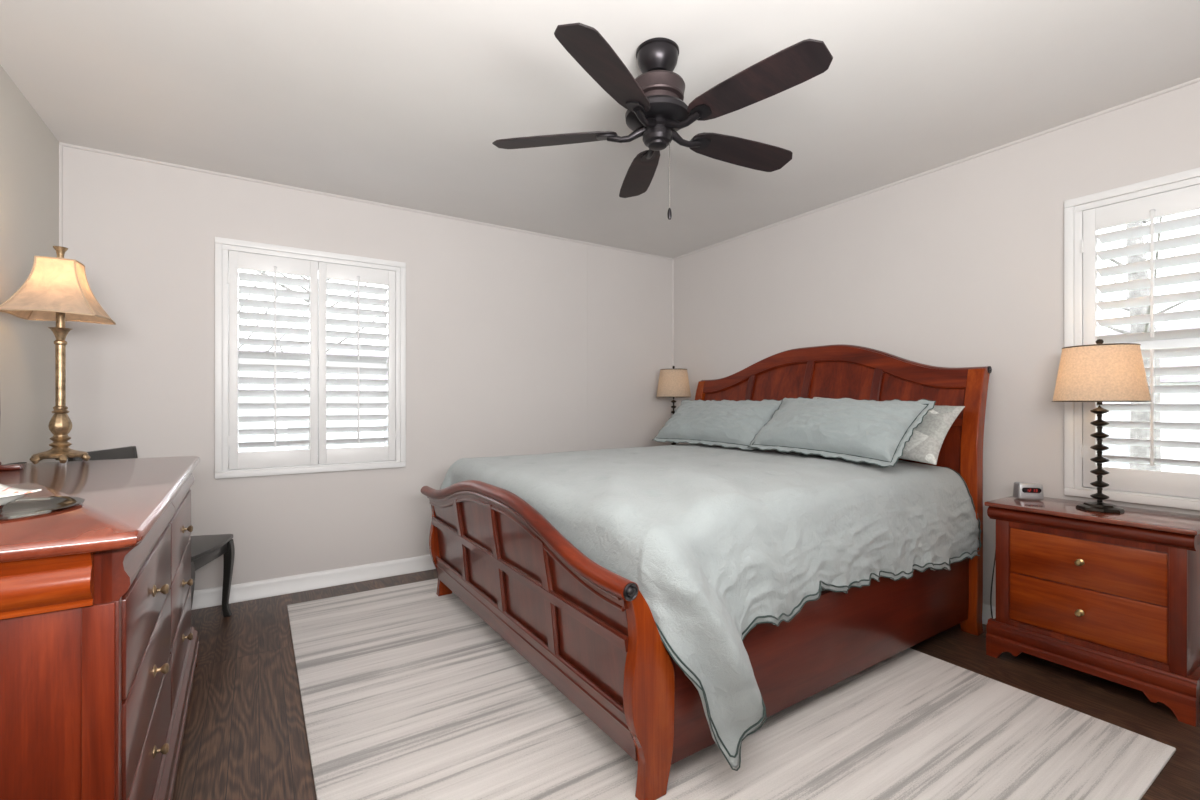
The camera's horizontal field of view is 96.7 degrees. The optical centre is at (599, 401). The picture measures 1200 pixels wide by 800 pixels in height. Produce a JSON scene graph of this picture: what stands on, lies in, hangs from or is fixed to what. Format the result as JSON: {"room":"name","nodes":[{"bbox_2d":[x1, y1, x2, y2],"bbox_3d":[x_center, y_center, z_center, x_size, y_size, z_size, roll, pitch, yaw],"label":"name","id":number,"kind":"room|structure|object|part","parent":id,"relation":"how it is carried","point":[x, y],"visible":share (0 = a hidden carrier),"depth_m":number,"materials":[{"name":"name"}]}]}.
{"room":"bedroom","nodes":[
{"label":"bedroom","id":0,"kind":"room"},
{"bbox_2d":[0,65,58,464],"bbox_3d":[-1.249,-0.075,0.295,0.140,2.430,5.540,0,0,-33],"label":"wall","id":1,"kind":"structure","parent":0,"point":[29,151],"depth_m":2.25,"materials":[{"name":"paint"}]},
{"bbox_2d":[63,146,671,590],"bbox_3d":[-1.055,-0.075,3.800,4.265,2.430,0.140,0,0,-33],"label":"wall","id":2,"kind":"structure","parent":0,"point":[496,318],"depth_m":3.40,"materials":[{"name":"paint"}]},
{"bbox_2d":[59,145,62,246],"bbox_3d":[-2.683,-0.119,2.659,0.012,2.318,0.012,0,0,-33],"label":"trim","id":3,"kind":"structure","parent":2,"relation":"attached to","point":[60,146],"depth_m":2.66,"materials":[{"name":"paint"}]},
{"bbox_2d":[215,175,217,236],"bbox_3d":[-2.158,-1.101,3.004,0.012,0.354,0.002,0,0,-33],"label":"trim","id":4,"kind":"structure","parent":2,"relation":"attached to","point":[216,176],"depth_m":3.00,"materials":[{"name":"paint"}]},
{"bbox_2d":[215,237,405,478],"bbox_3d":[-1.761,-0.247,3.325,1.029,1.354,0.163,0,0,-33],"label":"window shutters","id":5,"kind":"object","parent":2,"relation":"in","point":[231,255],"depth_m":3.25,"materials":[{"name":"paint"}]},
{"bbox_3d":[-1.920,-0.238,3.155,0.448,1.242,0.030,0,0,-33],"label":"shutter panel","id":6,"kind":"part","parent":5,"relation":"part of","materials":[{"name":"white wood"}]},
{"bbox_3d":[-1.909,-0.529,3.138,0.011,0.530,0.010,0,0,-33],"label":"tilt rod","id":7,"kind":"part","parent":5,"relation":"part of","materials":[{"name":"white wood"}]},
{"bbox_3d":[-1.909,0.023,3.139,0.011,0.485,0.010,0,0,-33],"label":"tilt rod","id":8,"kind":"part","parent":5,"relation":"part of","materials":[{"name":"white wood"}]},
{"bbox_3d":[-1.795,-0.247,3.379,0.949,1.274,0.035,0,0,-33],"label":"sash","id":9,"kind":"part","parent":5,"relation":"part of","materials":[{"name":"white wood"}]},
{"bbox_3d":[-1.540,-0.238,3.400,0.448,1.242,0.030,0,0,-33],"label":"shutter panel","id":10,"kind":"part","parent":5,"relation":"part of","materials":[{"name":"white wood"}]},
{"bbox_3d":[-1.530,-0.529,3.383,0.011,0.530,0.010,0,0,-33],"label":"tilt rod","id":11,"kind":"part","parent":5,"relation":"part of","materials":[{"name":"white wood"}]},
{"bbox_3d":[-1.530,0.023,3.384,0.011,0.485,0.010,0,0,-33],"label":"tilt rod","id":12,"kind":"part","parent":5,"relation":"part of","materials":[{"name":"white wood"}]},
{"bbox_2d":[192,555,435,609],"bbox_3d":[-1.011,1.091,3.731,3.985,0.098,0.022,0,0,-33],"label":"baseboard","id":13,"kind":"structure","parent":2,"relation":"attached to","point":[203,598],"depth_m":3.25,"materials":[{"name":"white wood"}]},
{"bbox_2d":[59,142,672,259],"bbox_3d":[-1.014,-1.284,3.736,3.985,0.012,0.012,0,0,-33],"label":"trim","id":14,"kind":"structure","parent":2,"relation":"attached to","point":[60,143],"depth_m":3.29,"materials":[{"name":"paint"}]},
{"bbox_2d":[587,244,587,449],"bbox_3d":[-0.099,-0.119,4.332,0.012,2.318,0.002,0,0,-33],"label":"trim","id":15,"kind":"structure","parent":2,"relation":"attached to","point":[587,244],"depth_m":4.33,"materials":[{"name":"paint"}]},
{"bbox_2d":[672,260,673,442],"bbox_3d":[0.655,-0.119,4.812,0.012,2.318,0.012,0,0,-33],"label":"trim","id":16,"kind":"structure","parent":2,"relation":"attached to","point":[672,260],"depth_m":4.81,"materials":[{"name":"paint"}]},
{"bbox_2d":[0,0,1199,258],"bbox_3d":[0.446,-1.340,1.472,4.265,0.100,5.680,0,0,-33],"label":"ceiling","id":17,"kind":"structure","parent":0,"point":[400,103],"depth_m":2.20,"materials":[{"name":"paint"}]},
{"bbox_2d":[492,23,832,219],"bbox_3d":[0.251,-0.979,1.956,1.188,0.622,1.191,0,0,-33],"label":"ceiling fan","id":18,"kind":"object","parent":17,"relation":"hanging from","point":[656,108],"visible":1,"depth_m":1.87,"materials":[{"name":"brown wood"}]},
{"bbox_3d":[-0.171,-0.995,2.028,0.476,0.037,0.139,0,0,10],"label":"blade","id":19,"kind":"part","parent":18,"relation":"part of","materials":[{"name":"brown wood"}]},
{"bbox_3d":[0.029,-0.995,1.618,0.139,0.037,0.476,0,0,28],"label":"blade","id":20,"kind":"part","parent":18,"relation":"part of","materials":[{"name":"brown wood"}]},
{"bbox_3d":[0.078,-0.991,1.979,0.188,0.056,0.059,0,0,16],"label":"blade arm","id":21,"kind":"part","parent":18,"relation":"part of","materials":[{"name":"brown metal"}]},
{"bbox_3d":[0.174,-0.995,2.347,0.139,0.037,0.476,0,0,-5],"label":"blade","id":22,"kind":"part","parent":18,"relation":"part of","materials":[{"name":"brown wood"}]},
{"bbox_3d":[0.152,-0.991,1.840,0.059,0.056,0.188,0,0,34],"label":"blade arm","id":23,"kind":"part","parent":18,"relation":"part of","materials":[{"name":"brown metal"}]},
{"bbox_3d":[0.194,-0.991,2.093,0.059,0.056,0.188,0,0,0],"label":"blade arm","id":24,"kind":"part","parent":18,"relation":"part of","materials":[{"name":"brown metal"}]},
{"bbox_3d":[0.254,-0.830,1.952,0.004,0.250,0.004,0,0,-33],"label":"pull chain","id":25,"kind":"part","parent":18,"relation":"part of","materials":[{"name":"metal"}]},
{"bbox_3d":[0.254,-0.688,1.952,0.016,0.040,0.016,0,0,-33],"label":"pull knob","id":26,"kind":"part","parent":18,"relation":"part of","materials":[{"name":"brown metal"}]},
{"bbox_3d":[0.308,-0.991,1.867,0.059,0.056,0.188,0,0,-38],"label":"blade arm","id":27,"kind":"part","parent":18,"relation":"part of","materials":[{"name":"brown metal"}]},
{"bbox_3d":[0.330,-0.991,2.022,0.188,0.056,0.059,0,0,-20],"label":"blade arm","id":28,"kind":"part","parent":18,"relation":"part of","materials":[{"name":"brown metal"}]},
{"bbox_3d":[0.562,-0.995,2.127,0.476,0.037,0.139,0,0,-25],"label":"blade","id":29,"kind":"part","parent":18,"relation":"part of","materials":[{"name":"brown wood"}]},
{"bbox_3d":[0.480,-0.995,1.681,0.139,0.037,0.476,0,0,-44],"label":"blade","id":30,"kind":"part","parent":18,"relation":"part of","materials":[{"name":"brown wood"}]},
{"bbox_2d":[172,569,1199,799],"bbox_3d":[0.446,1.190,1.472,4.265,0.100,5.680,0,0,-33],"label":"floor","id":31,"kind":"structure","parent":0,"point":[245,736],"depth_m":2.03,"materials":[{"name":"brown wood"}]},
{"bbox_2d":[0,456,199,799],"bbox_3d":[-1.574,0.690,1.528,0.605,0.900,1.705,0,0,-34],"label":"dresser","id":32,"kind":"object","parent":31,"relation":"on","point":[99,644],"visible":1,"depth_m":1.00,"materials":[{"name":"brown wood"}]},
{"bbox_2d":[0,462,23,470],"bbox_3d":[-1.975,-0.037,1.679,0.100,0.555,0.527,0,0,-33],"label":"dresser mirror","id":33,"kind":"object","parent":32,"relation":"on","point":[6,466],"visible":1,"depth_m":1.88,"materials":[{"name":"brown wood"}]},
{"bbox_2d":[0,496,84,520],"bbox_3d":[-1.336,0.234,1.143,0.336,0.008,0.336,0,0,-33],"label":"glass plate","id":34,"kind":"object","parent":32,"relation":"on","point":[20,508],"visible":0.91,"depth_m":1.21,"materials":[{"name":"clear"}]},
{"bbox_2d":[0,484,41,505],"bbox_3d":[-1.394,0.213,1.147,0.212,0.036,0.212,0,0,24],"label":"paper","id":35,"kind":"object","parent":34,"relation":"on","point":[8,494],"visible":1,"depth_m":1.19,"materials":[{"name":"white paper"}]},
{"bbox_3d":[-1.151,0.323,0.835,0.528,0.105,0.048,0,0,-34],"label":"moulding","id":36,"kind":"part","parent":32,"relation":"part of","materials":[{"name":"orange wood"}]},
{"bbox_2d":[0,246,115,463],"bbox_3d":[-2.133,-0.188,2.111,0.298,0.850,0.298,0,0,-33],"label":"table lamp","id":37,"kind":"object","parent":32,"relation":"on","point":[57,289],"visible":1,"depth_m":2.08,"materials":[{"name":"beige fabric"}]},
{"bbox_3d":[-2.133,-0.445,2.111,0.292,0.220,0.292,0,0,-33],"label":"lamp shade","id":38,"kind":"part","parent":37,"relation":"part of","materials":[{"name":"beige fabric"}]},
{"bbox_3d":[-2.133,-0.338,2.111,0.298,0.012,0.298,0,0,-33],"label":"shade trim","id":39,"kind":"part","parent":37,"relation":"part of","materials":[{"name":"beige fabric"}]},
{"bbox_3d":[-2.133,-0.555,2.111,0.125,0.005,0.125,0,0,-30],"label":"shade trim","id":40,"kind":"part","parent":37,"relation":"part of","materials":[{"name":"beige fabric"}]},
{"bbox_3d":[-1.142,0.688,0.848,0.558,0.625,0.016,0,0,-34],"label":"frame","id":41,"kind":"part","parent":32,"relation":"part of","materials":[{"name":"brown wood"}]},
{"bbox_3d":[-1.130,0.323,1.345,0.054,0.105,0.809,0,0,-34],"label":"frieze drawer","id":42,"kind":"part","parent":32,"relation":"part of","materials":[{"name":"brown wood"}]},
{"bbox_3d":[-1.140,0.684,1.353,0.015,0.196,0.772,0,0,-34],"label":"drawer","id":43,"kind":"part","parent":32,"relation":"part of","materials":[{"name":"brown wood"}]},
{"bbox_3d":[-1.140,0.480,1.353,0.015,0.195,0.772,0,0,-34],"label":"drawer","id":44,"kind":"part","parent":32,"relation":"part of","materials":[{"name":"brown wood"}]},
{"bbox_3d":[-1.140,0.890,1.353,0.015,0.200,0.772,0,0,-34],"label":"drawer","id":45,"kind":"part","parent":32,"relation":"part of","materials":[{"name":"brown wood"}]},
{"bbox_3d":[-1.121,0.890,1.366,0.030,0.030,0.029,0,0,-34],"label":"knob","id":46,"kind":"part","parent":32,"relation":"part of","materials":[{"name":"gold metal"}]},
{"bbox_3d":[-1.121,0.684,1.366,0.030,0.030,0.029,0,0,-34],"label":"knob","id":47,"kind":"part","parent":32,"relation":"part of","materials":[{"name":"gold metal"}]},
{"bbox_3d":[-1.121,0.480,1.366,0.030,0.030,0.029,0,0,-34],"label":"knob","id":48,"kind":"part","parent":32,"relation":"part of","materials":[{"name":"gold metal"}]},
{"bbox_3d":[-1.578,0.480,2.009,0.015,0.195,0.772,0,0,-34],"label":"drawer","id":49,"kind":"part","parent":32,"relation":"part of","materials":[{"name":"brown wood"}]},
{"bbox_3d":[-1.578,0.890,2.009,0.015,0.200,0.772,0,0,-34],"label":"drawer","id":50,"kind":"part","parent":32,"relation":"part of","materials":[{"name":"brown wood"}]},
{"bbox_3d":[-1.578,0.684,2.009,0.015,0.196,0.772,0,0,-34],"label":"drawer","id":51,"kind":"part","parent":32,"relation":"part of","materials":[{"name":"brown wood"}]},
{"bbox_3d":[-1.582,0.323,2.021,0.054,0.105,0.809,0,0,-34],"label":"frieze drawer","id":52,"kind":"part","parent":32,"relation":"part of","materials":[{"name":"brown wood"}]},
{"bbox_3d":[-1.559,0.890,2.021,0.030,0.030,0.030,0,0,-34],"label":"knob","id":53,"kind":"part","parent":32,"relation":"part of","materials":[{"name":"gold metal"}]},
{"bbox_3d":[-1.559,0.684,2.021,0.030,0.030,0.030,0,0,-34],"label":"knob","id":54,"kind":"part","parent":32,"relation":"part of","materials":[{"name":"gold metal"}]},
{"bbox_3d":[-1.559,0.480,2.021,0.030,0.030,0.030,0,0,-34],"label":"knob","id":55,"kind":"part","parent":32,"relation":"part of","materials":[{"name":"gold metal"}]},
{"bbox_2d":[67,446,234,616],"bbox_3d":[-2.140,0.684,2.602,0.492,0.912,0.450,0,0,-13],"label":"chair","id":56,"kind":"object","parent":31,"relation":"on","point":[205,549],"visible":0.31,"depth_m":2.69,"materials":[{"name":"black wood"}]},
{"bbox_3d":[-2.362,0.267,2.552,0.032,0.077,0.444,0,0,-13],"label":"rail","id":57,"kind":"part","parent":56,"relation":"part of","materials":[{"name":"black wood"}]},
{"bbox_3d":[-2.388,0.688,2.756,0.078,0.905,0.028,0,0,-13],"label":"leg","id":58,"kind":"part","parent":56,"relation":"part of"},
{"bbox_3d":[-1.893,0.938,2.448,0.051,0.405,0.040,0,0,-13],"label":"leg","id":59,"kind":"part","parent":56,"relation":"part of","materials":[{"name":"black wood"}]},
{"bbox_3d":[-2.116,0.721,2.608,0.442,0.029,0.450,0,0,-13],"label":"seat","id":60,"kind":"part","parent":56,"relation":"part of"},
{"bbox_3d":[-1.984,0.938,2.848,0.051,0.405,0.040,0,0,-13],"label":"leg","id":61,"kind":"part","parent":56,"relation":"part of","materials":[{"name":"black wood"}]},
{"bbox_2d":[421,344,991,799],"bbox_3d":[0.483,0.386,2.906,2.333,1.509,2.030,0,0,-33],"label":"sleigh bed","id":62,"kind":"object","parent":31,"relation":"on","point":[589,629],"visible":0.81,"depth_m":2.09,"materials":[{"name":"brown wood"}]},
{"bbox_3d":[-0.927,0.816,3.128,0.176,0.624,0.045,0,0,-33],"label":"post","id":63,"kind":"part","parent":62,"relation":"part of","materials":[{"name":"orange wood"}]},
{"bbox_3d":[-0.821,0.593,2.890,0.048,0.165,0.460,0,0,-33],"label":"panel","id":64,"kind":"part","parent":62,"relation":"part of","materials":[{"name":"brown wood"}]},
{"bbox_3d":[-0.799,0.802,2.904,0.042,0.205,0.460,0,0,-33],"label":"panel","id":65,"kind":"part","parent":62,"relation":"part of","materials":[{"name":"brown wood"}]},
{"bbox_3d":[-0.564,0.565,2.494,0.053,0.221,0.445,0,0,-33],"label":"panel","id":66,"kind":"part","parent":62,"relation":"part of","materials":[{"name":"brown wood"}]},
{"bbox_3d":[-0.539,0.802,2.510,0.042,0.205,0.445,0,0,-33],"label":"panel","id":67,"kind":"part","parent":62,"relation":"part of","materials":[{"name":"brown wood"}]},
{"bbox_3d":[-0.307,0.565,2.106,0.053,0.221,0.445,0,0,-33],"label":"panel","id":68,"kind":"part","parent":62,"relation":"part of","materials":[{"name":"brown wood"}]},
{"bbox_3d":[-0.283,0.802,2.122,0.042,0.205,0.445,0,0,-33],"label":"panel","id":69,"kind":"part","parent":62,"relation":"part of","materials":[{"name":"brown wood"}]},
{"bbox_3d":[-0.448,0.484,2.291,0.063,0.189,1.910,0,0,-33],"label":"rail","id":70,"kind":"part","parent":62,"relation":"part of","materials":[{"name":"brown wood"}]},
{"bbox_3d":[-0.428,0.688,2.304,0.056,0.049,1.890,0,0,-33],"label":"rail","id":71,"kind":"part","parent":62,"relation":"part of","materials":[{"name":"brown wood"}]},
{"bbox_3d":[-0.467,0.447,2.279,0.058,0.185,1.994,0,0,-33],"label":"footboard","id":72,"kind":"part","parent":62,"relation":"part of","materials":[{"name":"brown wood"}]},
{"bbox_3d":[-0.404,0.960,2.321,0.066,0.131,1.890,0,0,-33],"label":"rail","id":73,"kind":"part","parent":62,"relation":"part of","materials":[{"name":"brown wood"}]},
{"bbox_3d":[-0.045,0.593,1.713,0.048,0.165,0.460,0,0,-33],"label":"panel","id":74,"kind":"part","parent":62,"relation":"part of","materials":[{"name":"brown wood"}]},
{"bbox_3d":[-0.023,0.802,1.727,0.042,0.205,0.460,0,0,-33],"label":"panel","id":75,"kind":"part","parent":62,"relation":"part of","materials":[{"name":"brown wood"}]},
{"bbox_3d":[0.133,0.816,1.522,0.176,0.624,0.045,0,0,-33],"label":"post","id":76,"kind":"part","parent":62,"relation":"part of","materials":[{"name":"orange wood"}]},
{"bbox_3d":[0.803,0.486,4.276,0.163,1.307,0.075,0,0,-33],"label":"post","id":77,"kind":"part","parent":62,"relation":"part of","materials":[{"name":"orange wood"}]},
{"bbox_3d":[0.962,0.122,4.058,0.126,0.656,0.445,0,0,-33],"label":"panel","id":78,"kind":"part","parent":62,"relation":"part of","materials":[{"name":"brown wood"}]},
{"bbox_3d":[1.228,0.083,3.676,0.150,0.735,0.445,0,0,-33],"label":"panel","id":79,"kind":"part","parent":62,"relation":"part of","materials":[{"name":"brown wood"}]},
{"bbox_3d":[1.000,0.887,2.103,1.940,0.355,0.028,0,0,-33],"label":"rail","id":80,"kind":"part","parent":62,"relation":"part of","materials":[{"name":"brown wood"}]},
{"bbox_3d":[1.387,-0.217,3.502,0.145,0.275,1.870,0,0,-33],"label":"headboard","id":81,"kind":"part","parent":62,"relation":"part of","materials":[{"name":"brown wood"}]},
{"bbox_3d":[1.485,0.083,3.288,0.150,0.735,0.445,0,0,-33],"label":"panel","id":82,"kind":"part","parent":62,"relation":"part of","materials":[{"name":"brown wood"}]},
{"bbox_3d":[1.731,0.122,2.893,0.126,0.656,0.445,0,0,-33],"label":"panel","id":83,"kind":"part","parent":62,"relation":"part of","materials":[{"name":"brown wood"}]},
{"bbox_3d":[1.323,0.102,3.460,0.067,0.035,1.870,0,0,-33],"label":"cross rail","id":84,"kind":"part","parent":62,"relation":"part of","materials":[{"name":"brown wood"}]},
{"bbox_3d":[1.869,0.486,2.661,0.163,1.307,0.075,0,0,-33],"label":"post","id":85,"kind":"part","parent":62,"relation":"part of","materials":[{"name":"orange wood"}]},
{"bbox_3d":[0.453,0.587,2.886,1.860,0.385,1.800,0,0,-33],"label":"mattress","id":86,"kind":"object","parent":62,"relation":"on","visible":0},
{"bbox_2d":[440,443,980,770],"bbox_3d":[0.448,0.665,2.848,2.080,0.750,2.255,0,0,-33],"label":"comforter","id":87,"kind":"object","parent":86,"relation":"on","point":[719,543],"visible":0.84,"depth_m":1.91,"materials":[{"name":"fabric"}]},
{"bbox_2d":[652,399,781,450],"bbox_3d":[0.791,0.138,3.647,0.350,0.314,0.983,0,0,-33],"label":"pillow","id":88,"kind":"object","parent":87,"relation":"on","point":[724,423],"visible":0.88,"depth_m":3.49,"materials":[{"name":"fabric"}]},
{"bbox_2d":[748,397,935,466],"bbox_3d":[1.234,0.134,2.855,0.330,0.327,0.914,0,0,-29],"label":"pillow","id":89,"kind":"object","parent":87,"relation":"on","point":[875,432],"visible":1,"depth_m":2.66,"materials":[{"name":"fabric"}]},
{"bbox_2d":[813,397,964,464],"bbox_3d":[1.450,0.131,2.917,0.252,0.326,0.880,0,0,-30],"label":"pillow","id":90,"kind":"object","parent":87,"relation":"on","point":[925,443],"visible":0.2,"depth_m":2.59,"materials":[{"name":"fabric"}]},
{"bbox_2d":[287,578,1175,799],"bbox_3d":[0.070,1.134,2.356,2.378,0.012,2.994,0,0,-33],"label":"area rug","id":91,"kind":"object","parent":31,"relation":"on","point":[407,693],"visible":0.59,"depth_m":1.81,"materials":[{"name":"grey carpet"}]},
{"bbox_2d":[984,496,1199,726],"bbox_3d":[2.071,0.795,2.241,0.390,0.690,0.648,0,0,-33],"label":"nightstand","id":92,"kind":"object","parent":31,"relation":"on","point":[1115,598],"visible":0.96,"depth_m":2.10,"materials":[{"name":"brown wood"}]},
{"bbox_2d":[990,548,995,617],"bbox_3d":[1.880,0.850,2.546,0.096,0.522,0.025,0,0,-42],"label":"power cord","id":93,"kind":"object","parent":92,"relation":"hanging from","point":[995,548],"visible":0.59,"depth_m":2.52,"materials":[{"name":"black plastic"}]},
{"bbox_2d":[1013,482,1043,499],"bbox_3d":[1.984,0.411,2.475,0.099,0.074,0.071,0,0,17],"label":"alarm clock","id":94,"kind":"object","parent":92,"relation":"on","point":[1021,490],"visible":1,"depth_m":2.45,"materials":[{"name":"silver metal"}]},
{"bbox_3d":[1.927,0.850,2.148,0.030,0.026,0.026,0,0,-33],"label":"knob","id":95,"kind":"part","parent":92,"relation":"part of","materials":[{"name":"gold metal"}]},
{"bbox_3d":[1.927,0.647,2.148,0.030,0.026,0.026,0,0,-33],"label":"knob","id":96,"kind":"part","parent":92,"relation":"part of","materials":[{"name":"gold metal"}]},
{"bbox_3d":[1.947,0.855,2.158,0.013,0.202,0.483,0,0,-33],"label":"drawer","id":97,"kind":"part","parent":92,"relation":"part of","materials":[{"name":"orange wood"}]},
{"bbox_3d":[1.947,0.652,2.158,0.013,0.192,0.483,0,0,-33],"label":"drawer","id":98,"kind":"part","parent":92,"relation":"part of","materials":[{"name":"orange wood"}]},
{"bbox_3d":[1.944,0.755,2.159,0.012,0.459,0.588,0,0,-33],"label":"frame","id":99,"kind":"part","parent":92,"relation":"part of","materials":[{"name":"brown wood"}]},
{"bbox_2d":[1051,339,1152,513],"bbox_3d":[2.078,0.094,2.221,0.307,0.712,0.307,0,0,-33],"label":"table lamp","id":100,"kind":"object","parent":92,"relation":"on","point":[1099,372],"visible":1,"depth_m":2.14,"materials":[{"name":"beige fabric"}]},
{"bbox_3d":[2.078,0.215,2.221,0.060,0.406,0.059,0,0,-33],"label":"stem","id":101,"kind":"part","parent":100,"relation":"part of","materials":[{"name":"black metal"}]},
{"bbox_3d":[2.078,-0.229,2.221,0.241,0.004,0.241,0,0,-33],"label":"shade trim","id":102,"kind":"part","parent":100,"relation":"part of","materials":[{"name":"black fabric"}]},
{"bbox_3d":[2.078,-0.116,2.221,0.300,0.232,0.300,0,0,-33],"label":"lamp shade","id":103,"kind":"part","parent":100,"relation":"part of","materials":[{"name":"fabric"}]},
{"bbox_3d":[2.078,-0.003,2.221,0.307,0.004,0.307,0,0,-33],"label":"shade trim","id":104,"kind":"part","parent":100,"relation":"part of","materials":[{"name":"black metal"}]},
{"bbox_3d":[0.612,0.790,4.512,0.350,0.700,0.370,0,0,-33],"label":"side table","id":105,"kind":"object","parent":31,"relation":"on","visible":0},
{"bbox_2d":[656,366,690,444],"bbox_3d":[0.614,0.069,4.454,0.295,0.742,0.295,0,0,-33],"label":"table lamp","id":106,"kind":"object","parent":105,"relation":"on","point":[673,383],"visible":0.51,"depth_m":4.35,"materials":[{"name":"beige fabric"}]},
{"bbox_3d":[0.614,0.194,4.454,0.048,0.440,0.048,0,0,-33],"label":"stem","id":107,"kind":"part","parent":106,"relation":"part of","materials":[{"name":"black metal"}]},
{"bbox_3d":[0.614,-0.155,4.454,0.288,0.234,0.288,0,0,-33],"label":"lamp shade","id":108,"kind":"part","parent":106,"relation":"part of","materials":[{"name":"fabric"}]},
{"bbox_2d":[674,82,1199,606],"bbox_3d":[2.217,-0.075,2.531,0.140,2.430,5.540,0,0,-33],"label":"wall","id":109,"kind":"structure","parent":0,"point":[961,264],"depth_m":2.84,"materials":[{"name":"paint"}]},
{"bbox_2d":[673,77,1199,259],"bbox_3d":[2.119,-1.284,2.543,0.012,0.012,5.387,0,0,-33],"label":"trim","id":110,"kind":"structure","parent":109,"relation":"attached to","point":[1196,80],"depth_m":2.75,"materials":[{"name":"paint"}]},
{"bbox_2d":[982,603,995,624],"bbox_3d":[2.117,1.091,2.536,0.022,0.098,5.378,0,0,-33],"label":"baseboard","id":111,"kind":"structure","parent":109,"relation":"attached to","point":[986,613],"depth_m":2.74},
{"bbox_2d":[1064,167,1199,509],"bbox_3d":[2.489,-0.250,2.078,0.164,1.360,1.029,0,0,-33],"label":"window shutters","id":112,"kind":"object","parent":109,"relation":"in","point":[1177,193],"depth_m":2.29,"materials":[{"name":"paint"}]},
{"bbox_3d":[2.543,-0.250,2.113,0.035,1.280,0.949,0,0,-33],"label":"sash","id":113,"kind":"part","parent":112,"relation":"part of","materials":[{"name":"white wood"}]},
{"bbox_3d":[2.302,-0.534,2.226,0.010,0.532,0.011,0,0,-33],"label":"tilt rod","id":114,"kind":"part","parent":112,"relation":"part of","materials":[{"name":"white wood"}]},
{"bbox_3d":[2.302,0.022,2.226,0.010,0.487,0.011,0,0,-33],"label":"tilt rod","id":115,"kind":"part","parent":112,"relation":"part of","materials":[{"name":"white wood"}]},
{"label":"outside","id":116,"kind":"structure","parent":0,"visible":0},
{"bbox_3d":[0.657,2.240,4.821,80.000,0.200,80.000,0,0,-33],"label":"ground","id":117,"kind":"structure","parent":116,"visible":0},
{"bbox_2d":[238,272,339,368],"bbox_3d":[-7.263,-1.109,8.412,5.444,6.505,3.935,0,0,20],"label":"bare tree","id":118,"kind":"object","parent":117,"relation":"on","point":[248,296],"visible":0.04,"depth_m":8.51,"materials":[{"name":"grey plant"}]},
{"bbox_2d":[238,349,387,451],"bbox_3d":[-12.372,0.140,19.026,12.100,4.000,6.800,0,0,-33],"label":"house","id":119,"kind":"structure","parent":117,"relation":"on","point":[261,412],"depth_m":17.49,"materials":[{"name":"white"}]},
{"bbox_3d":[-9.514,1.190,17.247,1.000,1.100,0.030,0,0,-33],"label":"pane","id":120,"kind":"part","parent":119,"relation":"part of","materials":[{"name":"glass"}]},
{"bbox_3d":[-7.098,1.190,18.805,1.000,1.100,0.030,0,0,-33],"label":"pane","id":121,"kind":"part","parent":119,"relation":"part of","materials":[{"name":"glass"}]},
{"bbox_2d":[249,270,387,448],"bbox_3d":[-6.291,-1.609,11.109,5.288,7.505,4.208,0,0,31],"label":"bare tree","id":122,"kind":"object","parent":117,"relation":"on","point":[264,273],"visible":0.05,"depth_m":11.10,"materials":[{"name":"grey plant"}]},
{"bbox_2d":[1098,323,1199,473],"bbox_3d":[14.280,0.040,15.986,5.800,4.200,12.600,0,0,-33],"label":"house","id":123,"kind":"structure","parent":117,"relation":"on","point":[1171,398],"depth_m":12.64,"materials":[{"name":"white"}]},
{"bbox_3d":[12.954,0.990,13.347,0.030,1.100,1.000,0,0,-33],"label":"pane","id":124,"kind":"part","parent":123,"relation":"part of","materials":[{"name":"glass"}]},
{"bbox_2d":[1098,211,1199,470],"bbox_3d":[7.531,-1.359,7.609,4.243,7.005,4.196,0,0,-5],"label":"bare tree","id":125,"kind":"object","parent":117,"relation":"on","point":[1144,416],"visible":0.09,"depth_m":7.58,"materials":[{"name":"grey plant"}]}
]}

